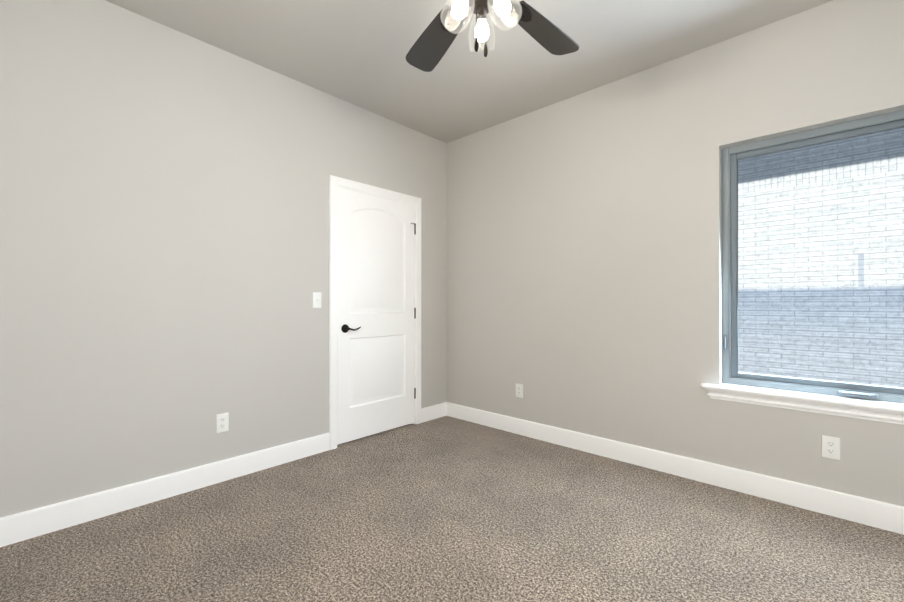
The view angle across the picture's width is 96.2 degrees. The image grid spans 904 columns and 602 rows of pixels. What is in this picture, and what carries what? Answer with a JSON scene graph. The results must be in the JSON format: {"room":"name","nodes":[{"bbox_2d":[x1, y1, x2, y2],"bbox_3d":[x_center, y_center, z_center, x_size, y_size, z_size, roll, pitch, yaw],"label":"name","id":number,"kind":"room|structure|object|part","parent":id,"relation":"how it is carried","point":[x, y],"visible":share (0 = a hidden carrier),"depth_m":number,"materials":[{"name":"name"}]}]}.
{"room":"empty bedroom","nodes":[
{"label":"empty bedroom","id":0,"kind":"room"},
{"bbox_2d":[0,0,445,517],"bbox_3d":[-1.342,-0.228,2.812,0.150,2.740,3.920,0,0,43],"label":"wall","id":1,"kind":"structure","parent":0,"point":[164,232],"depth_m":2.34,"materials":[{"name":"beige paint"}]},
{"bbox_2d":[0,433,329,546],"bbox_3d":[-1.727,1.073,2.268,0.014,0.132,2.309,0,0,43],"label":"baseboard","id":2,"kind":"structure","parent":1,"relation":"attached to","point":[25,525],"depth_m":2.27,"materials":[{"name":"white wood"}]},
{"bbox_2d":[216,413,228,432],"bbox_3d":[-1.454,0.772,2.569,0.008,0.117,0.072,0,0,43],"label":"outlet","id":3,"kind":"object","parent":1,"relation":"attached to","point":[224,422],"visible":1,"depth_m":2.57,"materials":[{"name":"white plastic"}]},
{"bbox_2d":[312,292,320,307],"bbox_3d":[-1.010,-0.007,3.044,0.020,0.117,0.072,0,0,43],"label":"light switch","id":4,"kind":"object","parent":1,"relation":"attached to","point":[316,299],"visible":1,"depth_m":3.04,"materials":[{"name":"white plastic"}]},
{"bbox_2d":[329,175,420,449],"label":"door frame","id":5,"kind":"structure","parent":1,"relation":"in","point":[335,182],"depth_m":3.17,"materials":[{"name":"white wood"}]},
{"bbox_3d":[-0.801,0.219,3.238,0.061,0.068,0.151,0,0,43],"label":"handle","id":6,"kind":"part","parent":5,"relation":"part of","materials":[{"name":"black metal"}]},
{"bbox_3d":[-0.354,0.094,3.752,0.018,1.629,0.062,0,0,39],"label":"door hinges","id":7,"kind":"part","parent":5,"relation":"part of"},
{"bbox_2d":[337,187,413,444],"bbox_3d":[-0.636,0.116,3.488,0.035,2.022,0.805,0,0,43],"label":"door","id":8,"kind":"structure","parent":1,"relation":"in","point":[375,373],"depth_m":3.44,"materials":[{"name":"white paint"}]},
{"bbox_2d":[421,402,446,422],"bbox_3d":[-0.172,1.082,3.947,0.014,0.132,0.354,0,0,43],"label":"baseboard","id":9,"kind":"structure","parent":1,"relation":"attached to","point":[429,413],"depth_m":3.93,"materials":[{"name":"white wood"}]},
{"bbox_2d":[0,416,903,601],"bbox_3d":[0.129,1.185,1.442,4.160,0.100,3.920,0,0,43],"label":"floor","id":10,"kind":"structure","parent":0,"point":[446,509],"depth_m":1.93,"materials":[{"name":"carpet"}]},
{"bbox_2d":[105,0,832,142],"bbox_3d":[0.129,-1.680,1.456,4.160,0.150,3.920,0,0,43],"label":"ceiling","id":11,"kind":"structure","parent":0,"point":[354,52],"depth_m":2.53,"materials":[{"name":"paint"}]},
{"bbox_2d":[406,0,578,71],"bbox_3d":[0.138,-1.227,1.480,1.200,0.756,1.158,0,0,43],"label":"fan","id":12,"kind":"object","parent":11,"relation":"hanging from","point":[432,44],"visible":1,"depth_m":1.68,"materials":[{"name":"black wood"}]},
{"bbox_3d":[0.105,-1.314,1.454,0.267,0.581,0.260,0,0,43],"label":"motor","id":13,"kind":"part","parent":12,"relation":"part of","materials":[{"name":"brown metal"}]},
{"bbox_2d":[446,0,903,506],"bbox_3d":[1.465,-0.228,2.781,4.010,2.740,0.150,0,0,43],"label":"wall","id":14,"kind":"structure","parent":0,"point":[584,262],"depth_m":2.79,"materials":[{"name":"beige paint"}]},
{"bbox_2d":[516,383,522,397],"bbox_3d":[0.578,0.772,3.489,0.072,0.117,0.008,0,0,43],"label":"outlet","id":15,"kind":"object","parent":14,"relation":"attached to","point":[520,390],"visible":1,"depth_m":3.48,"materials":[{"name":"white plastic"}]},
{"bbox_2d":[446,402,903,534],"bbox_3d":[1.359,1.076,2.761,3.846,0.132,0.014,0,0,43],"label":"baseboard","id":16,"kind":"structure","parent":14,"relation":"attached to","point":[872,513],"depth_m":2.51,"materials":[{"name":"white wood"}]},
{"bbox_2d":[700,383,903,424],"bbox_3d":[1.972,0.560,2.214,1.070,0.090,0.132,0,0,43],"label":"window sill","id":17,"kind":"structure","parent":14,"relation":"attached to","point":[883,411],"depth_m":2.20,"materials":[{"name":"white wood"}]},
{"bbox_2d":[721,110,903,403],"bbox_3d":[2.039,-0.221,2.290,0.860,1.486,0.070,0,0,43],"label":"window","id":18,"kind":"structure","parent":14,"relation":"in","point":[726,153],"depth_m":2.33,"materials":[{"name":"clear glass"}]},
{"bbox_2d":[723,335,878,399],"bbox_3d":[1.940,0.361,2.307,0.672,0.303,0.037,0,0,43],"label":"hardware piece","id":19,"kind":"object","parent":18,"relation":"attached to","point":[841,392],"visible":1,"depth_m":2.14,"materials":[{"name":"grey"}]},
{"bbox_3d":[2.043,-0.221,2.295,0.792,1.420,0.038,0,0,43],"label":"window sash","id":20,"kind":"part","parent":18,"relation":"part of","materials":[{"name":"grey metal"}]},
{"bbox_2d":[822,435,839,459],"bbox_3d":[2.015,0.781,2.158,0.072,0.117,0.008,0,0,43],"label":"outlet","id":21,"kind":"object","parent":14,"relation":"attached to","point":[828,441],"visible":1,"depth_m":2.15,"materials":[{"name":"white plastic"}]},
{"label":"outside","id":22,"kind":"structure","parent":0,"visible":0},
{"bbox_2d":[738,128,903,387],"bbox_3d":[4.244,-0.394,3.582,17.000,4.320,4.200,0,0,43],"label":"window pane","id":23,"kind":"object","parent":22,"point":[835,258],"depth_m":5.46,"materials":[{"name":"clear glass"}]}
]}

